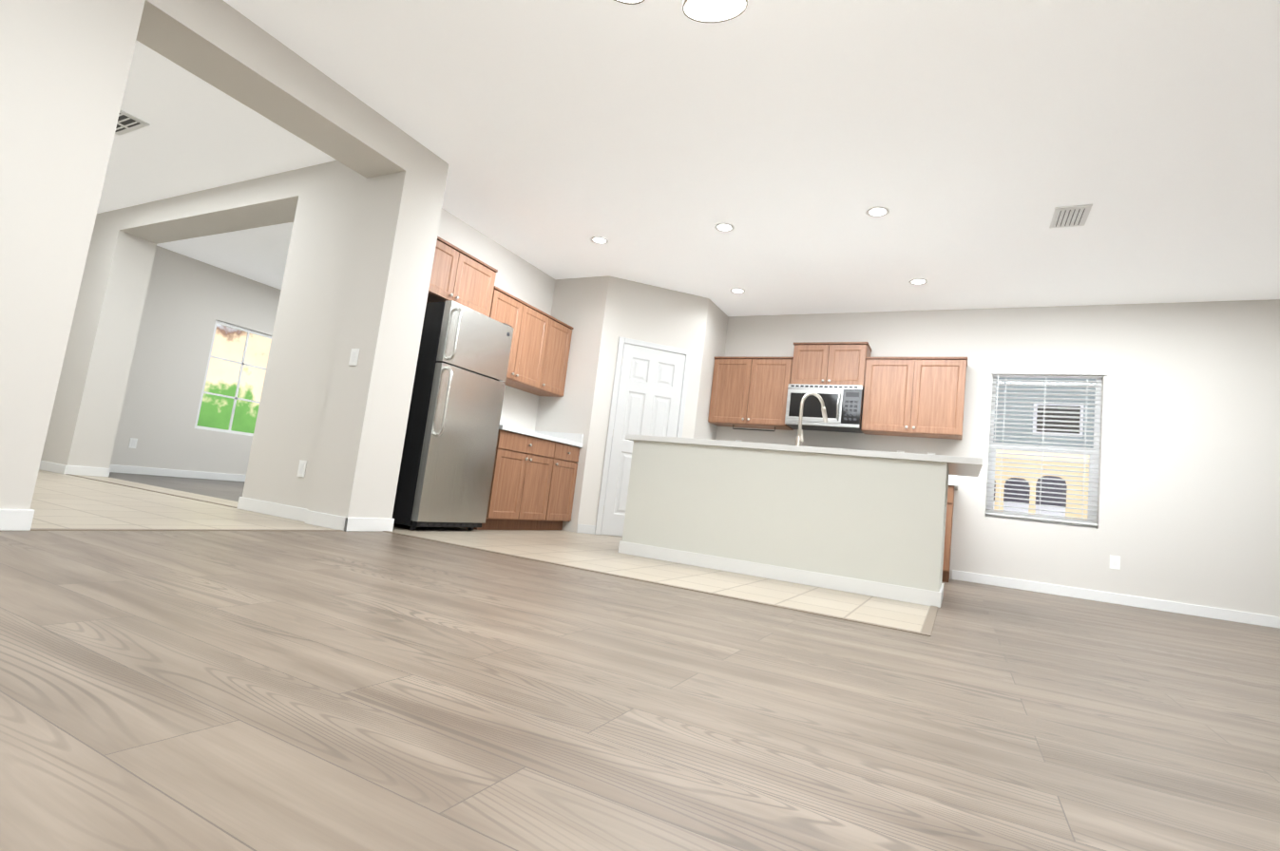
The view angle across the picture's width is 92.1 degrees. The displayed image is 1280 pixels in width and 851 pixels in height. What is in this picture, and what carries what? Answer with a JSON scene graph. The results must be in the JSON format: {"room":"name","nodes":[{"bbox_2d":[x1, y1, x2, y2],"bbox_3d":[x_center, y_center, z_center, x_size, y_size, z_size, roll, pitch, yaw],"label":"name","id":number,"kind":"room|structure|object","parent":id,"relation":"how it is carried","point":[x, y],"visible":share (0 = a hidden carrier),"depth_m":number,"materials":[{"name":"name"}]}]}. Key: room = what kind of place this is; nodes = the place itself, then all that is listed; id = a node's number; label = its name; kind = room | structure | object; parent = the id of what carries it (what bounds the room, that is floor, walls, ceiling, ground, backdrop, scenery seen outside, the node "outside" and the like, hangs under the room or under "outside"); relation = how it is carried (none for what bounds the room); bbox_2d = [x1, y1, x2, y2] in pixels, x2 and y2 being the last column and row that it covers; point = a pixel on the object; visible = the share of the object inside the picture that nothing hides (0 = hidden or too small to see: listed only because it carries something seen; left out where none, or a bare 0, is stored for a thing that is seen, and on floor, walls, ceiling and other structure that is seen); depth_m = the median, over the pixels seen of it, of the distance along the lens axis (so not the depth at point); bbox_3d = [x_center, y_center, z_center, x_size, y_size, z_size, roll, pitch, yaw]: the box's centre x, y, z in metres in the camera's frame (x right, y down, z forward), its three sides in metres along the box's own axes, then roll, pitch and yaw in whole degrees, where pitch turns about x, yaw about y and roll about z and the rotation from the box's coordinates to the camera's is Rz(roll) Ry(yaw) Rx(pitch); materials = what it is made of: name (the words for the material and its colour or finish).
{"room":"empty living room","nodes":[
{"label":"empty living room","id":0,"kind":"room"},
{"bbox_2d":[108,472,244,501],"bbox_3d":[-3.264,1.001,7.993,4.550,0.050,5.080,3,-7,28],"label":"floor","id":1,"kind":"structure","parent":0,"point":[231,490],"depth_m":6.58,"materials":[{"name":"grey carpet"}]},
{"bbox_2d":[30,469,942,632],"bbox_3d":[-2.328,0.805,5.263,8.720,0.050,6.750,3,-7,28],"label":"floor","id":2,"kind":"structure","parent":0,"point":[61,501],"depth_m":3.92,"materials":[{"name":"beige tile"}]},
{"bbox_2d":[391,300,513,531],"bbox_3d":[-1.622,-0.057,5.046,0.728,1.768,0.745,3,-7,28],"label":"refrigerator","id":3,"kind":"object","parent":2,"relation":"on","point":[446,471],"visible":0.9,"depth_m":4.76,"materials":[{"name":"silver metal"}]},
{"bbox_2d":[30,474,944,636],"bbox_3d":[-1.803,0.817,5.057,7.640,0.004,5.115,3,-7,28],"label":"transition strip","id":4,"kind":"object","parent":2,"relation":"on","point":[927,628],"depth_m":3.23,"materials":[{"name":"brown"}]},
{"bbox_2d":[463,425,559,530],"bbox_3d":[-1.322,0.517,5.805,0.615,0.875,0.901,3,-7,28],"label":"base cabinet","id":5,"kind":"object","parent":2,"relation":"on","point":[533,481],"depth_m":5.63,"materials":[{"name":"brown wood"}]},
{"bbox_2d":[502,425,582,448],"bbox_3d":[-1.172,0.095,6.017,0.641,0.040,1.288,3,-7,28],"label":"countertop","id":6,"kind":"structure","parent":5,"relation":"on","point":[528,432],"depth_m":5.87,"materials":[{"name":"white stone"}]},
{"bbox_2d":[552,444,579,530],"bbox_3d":[-1.059,0.605,6.316,0.615,0.875,0.505,3,-7,28],"label":"base cabinet","id":7,"kind":"object","parent":2,"relation":"on","point":[565,482],"depth_m":6.25,"materials":[{"name":"brown wood"}]},
{"bbox_2d":[618,441,953,608],"bbox_3d":[1.053,0.665,4.620,2.226,0.875,0.823,3,-7,28],"label":"kitchen island","id":8,"kind":"object","parent":2,"relation":"on","point":[869,523],"depth_m":4.18,"materials":[{"name":"white paint"}]},
{"bbox_2d":[626,434,982,476],"bbox_3d":[1.179,0.222,4.671,2.450,0.040,0.935,3,-7,28],"label":"island countertop","id":9,"kind":"structure","parent":8,"relation":"on","point":[962,466],"depth_m":4.14,"materials":[{"name":"white stone"}]},
{"bbox_2d":[941,486,955,582],"bbox_3d":[2.726,1.012,5.940,0.492,0.875,0.615,3,-7,28],"label":"base cabinet","id":10,"kind":"object","parent":2,"relation":"on","point":[950,489],"depth_m":5.58,"materials":[{"name":"brown wood"}]},
{"bbox_2d":[948,478,958,490],"bbox_3d":[2.615,0.549,6.064,0.911,0.040,0.641,3,-7,28],"label":"countertop","id":11,"kind":"structure","parent":10,"relation":"on","point":[951,482],"depth_m":5.60,"materials":[{"name":"white stone"}]},
{"bbox_2d":[0,531,1279,850],"bbox_3d":[1.010,0.795,1.657,7.370,0.050,10.070,3,-7,28],"label":"floor","id":12,"kind":"structure","parent":0,"point":[251,691],"depth_m":1.31,"materials":[{"name":"brown wood"}]},
{"bbox_2d":[0,0,1279,617],"bbox_3d":[-0.904,-0.632,3.556,12.670,2.740,11.240,3,-7,28],"label":"wall","id":13,"kind":"structure","parent":0,"point":[108,319],"depth_m":5.29,"materials":[{"name":"white paint"}]},
{"bbox_2d":[128,438,137,448],"bbox_3d":[-6.007,0.209,7.312,0.007,0.118,0.075,3,-7,28],"label":"outlet","id":14,"kind":"object","parent":13,"relation":"attached to","point":[133,442],"depth_m":7.31,"materials":[{"name":"white plastic"}]},
{"bbox_2d":[194,320,271,436],"bbox_3d":[-5.453,-0.607,8.392,0.040,1.436,0.906,3,-7,28],"label":"window","id":15,"kind":"structure","parent":13,"relation":"in","point":[241,363],"depth_m":8.32,"materials":[{"name":"white"}]},
{"bbox_2d":[296,459,306,477],"bbox_3d":[-2.406,0.307,4.389,0.075,0.118,0.008,3,-7,28],"label":"outlet","id":16,"kind":"object","parent":13,"relation":"attached to","point":[302,464],"depth_m":4.38,"materials":[{"name":"white plastic"}]},
{"bbox_2d":[348,348,359,365],"bbox_3d":[-1.960,-0.469,4.226,0.075,0.118,0.007,3,-7,28],"label":"light switch","id":17,"kind":"object","parent":13,"relation":"attached to","point":[353,357],"depth_m":4.22,"materials":[{"name":"white plastic"}]},
{"bbox_2d":[426,235,497,318],"bbox_3d":[-1.681,-1.264,5.238,0.320,0.460,0.940,3,-7,28],"label":"upper cabinet","id":18,"kind":"object","parent":13,"relation":"attached to","point":[457,276],"depth_m":5.22,"materials":[{"name":"brown wood"}]},
{"bbox_2d":[499,422,536,433],"bbox_3d":[-1.438,0.009,6.169,0.020,0.100,1.288,3,-7,28],"label":"backsplash","id":19,"kind":"structure","parent":13,"relation":"attached to","point":[501,424],"depth_m":6.27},
{"bbox_2d":[491,286,555,391],"bbox_3d":[-1.295,-0.821,6.023,0.320,0.770,0.920,3,-7,28],"label":"upper cabinet","id":20,"kind":"object","parent":13,"relation":"attached to","point":[531,343],"depth_m":6.05,"materials":[{"name":"brown wood"}]},
{"bbox_2d":[526,319,573,397],"bbox_3d":[-1.029,-0.731,6.541,0.320,0.770,0.490,3,-7,28],"label":"upper cabinet","id":21,"kind":"object","parent":13,"relation":"attached to","point":[558,360],"depth_m":6.54,"materials":[{"name":"brown wood"}]},
{"bbox_2d":[536,431,582,444],"bbox_3d":[-0.870,0.123,6.578,0.616,0.100,0.020,3,-7,28],"label":"backsplash","id":22,"kind":"structure","parent":13,"relation":"attached to","point":[566,436],"depth_m":6.50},
{"bbox_2d":[576,336,691,536],"bbox_3d":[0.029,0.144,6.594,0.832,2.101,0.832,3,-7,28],"label":"pantry door","id":23,"kind":"structure","parent":13,"relation":"in","point":[649,392],"depth_m":6.60,"materials":[{"name":"white wood"}]},
{"bbox_2d":[0,460,1279,629],"bbox_3d":[-1.060,0.676,3.409,12.430,0.090,11.000,3,-7,28],"label":"baseboard","id":24,"kind":"structure","parent":13,"relation":"attached to","point":[15,520],"depth_m":5.23,"materials":[{"name":"white wood"}]},
{"bbox_2d":[707,353,795,430],"bbox_3d":[1.300,-0.374,7.084,0.911,0.770,0.320,3,-7,28],"label":"upper cabinet","id":25,"kind":"object","parent":13,"relation":"attached to","point":[748,391],"depth_m":6.94,"materials":[{"name":"brown wood"}]},
{"bbox_2d":[791,342,871,386],"bbox_3d":[2.079,-0.633,6.728,0.766,0.475,0.320,3,-7,28],"label":"upper cabinet","id":26,"kind":"object","parent":13,"relation":"attached to","point":[813,363],"depth_m":6.58,"materials":[{"name":"brown wood"}]},
{"bbox_2d":[784,383,864,433],"bbox_3d":[1.995,-0.187,6.618,0.762,0.437,0.453,3,-7,28],"label":"microwave","id":27,"kind":"object","parent":26,"relation":"attached to","point":[843,406],"visible":1,"depth_m":6.46,"materials":[{"name":"silver metal"}]},
{"bbox_2d":[860,353,967,439],"bbox_3d":[2.792,-0.285,6.300,0.925,0.770,0.320,3,-7,28],"label":"upper cabinet","id":28,"kind":"object","parent":13,"relation":"attached to","point":[921,397],"depth_m":6.15,"materials":[{"name":"brown wood"}]},
{"bbox_2d":[948,475,958,482],"bbox_3d":[2.019,0.483,6.736,2.596,0.100,0.020,3,-7,28],"label":"backsplash","id":29,"kind":"structure","parent":13,"relation":"attached to","point":[956,478],"depth_m":6.14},
{"bbox_2d":[984,376,1101,528],"bbox_3d":[3.884,0.197,5.963,0.896,1.476,0.055,3,-7,28],"label":"window","id":30,"kind":"structure","parent":13,"relation":"in","point":[1050,449],"depth_m":5.91,"materials":[{"name":"white plastic"}]},
{"bbox_2d":[985,366,1108,526],"bbox_3d":[3.847,0.165,5.889,0.950,1.466,0.085,3,-7,28],"label":"window blinds","id":31,"kind":"object","parent":30,"relation":"attached to","point":[1085,372],"visible":0.94,"depth_m":5.89,"materials":[{"name":"white plastic"}]},
{"bbox_2d":[1109,554,1120,570],"bbox_3d":[4.223,1.217,5.485,0.075,0.118,0.007,3,-7,28],"label":"outlet","id":32,"kind":"object","parent":13,"relation":"attached to","point":[1115,562],"depth_m":5.48,"materials":[{"name":"white plastic"}]},
{"bbox_2d":[96,0,1279,316],"bbox_3d":[-0.738,-2.033,3.714,12.670,0.100,11.240,3,-7,28],"label":"ceiling","id":33,"kind":"structure","parent":0,"point":[971,144],"depth_m":3.88,"materials":[{"name":"white paint"}]},
{"bbox_2d":[114,109,150,135],"bbox_3d":[-3.877,-2.250,4.571,0.460,0.016,0.220,3,-7,28],"label":"ceiling vent","id":34,"kind":"object","parent":33,"relation":"in","point":[126,123],"depth_m":4.56,"materials":[{"name":"white metal"}]},
{"bbox_2d":[590,236,608,244],"bbox_3d":[-0.375,-1.712,5.702,0.167,0.006,0.167,4,-7,22],"label":"recessed light","id":35,"kind":"object","parent":33,"relation":"in","point":[596,239],"depth_m":5.70,"materials":[{"name":"white"}]},
{"bbox_2d":[613,0,644,4],"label":"recessed light","id":36,"kind":"object","parent":33,"relation":"hanging from","point":[629,2],"depth_m":2.11,"materials":[{"name":"white metal"}]},
{"bbox_2d":[682,0,747,22],"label":"recessed light","id":37,"kind":"object","parent":33,"relation":"hanging from","point":[710,10],"depth_m":2.14,"materials":[{"name":"white metal"}]},
{"bbox_2d":[714,223,734,231],"bbox_3d":[0.703,-1.648,5.136,0.167,0.006,0.167,8,-6,-11],"label":"recessed light","id":38,"kind":"object","parent":33,"relation":"in","point":[721,227],"depth_m":5.13,"materials":[{"name":"white"}]},
{"bbox_2d":[729,287,745,293],"bbox_3d":[1.046,-1.442,6.608,0.167,0.006,0.167,4,-7,22],"label":"recessed light","id":39,"kind":"object","parent":33,"relation":"in","point":[735,290],"depth_m":6.60,"materials":[{"name":"white"}]},
{"bbox_2d":[865,206,889,217],"bbox_3d":[1.764,-1.585,4.578,0.167,0.006,0.167,4,-7,22],"label":"recessed light","id":40,"kind":"object","parent":33,"relation":"in","point":[877,212],"depth_m":4.58,"materials":[{"name":"white"}]},
{"bbox_2d":[908,278,928,285],"bbox_3d":[2.611,-1.348,5.786,0.167,0.006,0.167,8,-6,-11],"label":"recessed light","id":41,"kind":"object","parent":33,"relation":"in","point":[916,281],"depth_m":5.78,"materials":[{"name":"white"}]},
{"bbox_2d":[1049,204,1092,229],"bbox_3d":[3.014,-1.459,4.323,0.210,0.018,0.320,3,-7,28],"label":"ceiling vent","id":42,"kind":"object","parent":33,"relation":"in","point":[1072,216],"depth_m":4.30,"materials":[{"name":"white metal"}]},
{"label":"outside","id":43,"kind":"structure","parent":0,"visible":0},
{"bbox_2d":[197,324,271,437],"bbox_3d":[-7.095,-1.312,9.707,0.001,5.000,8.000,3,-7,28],"label":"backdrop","id":44,"kind":"structure","parent":43,"point":[221,379],"depth_m":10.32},
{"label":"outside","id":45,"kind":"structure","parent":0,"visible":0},
{"bbox_2d":[993,377,1095,520],"bbox_3d":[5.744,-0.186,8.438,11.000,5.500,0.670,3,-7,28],"label":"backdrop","id":46,"kind":"structure","parent":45,"point":[1045,463],"depth_m":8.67,"materials":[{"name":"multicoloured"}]}
]}

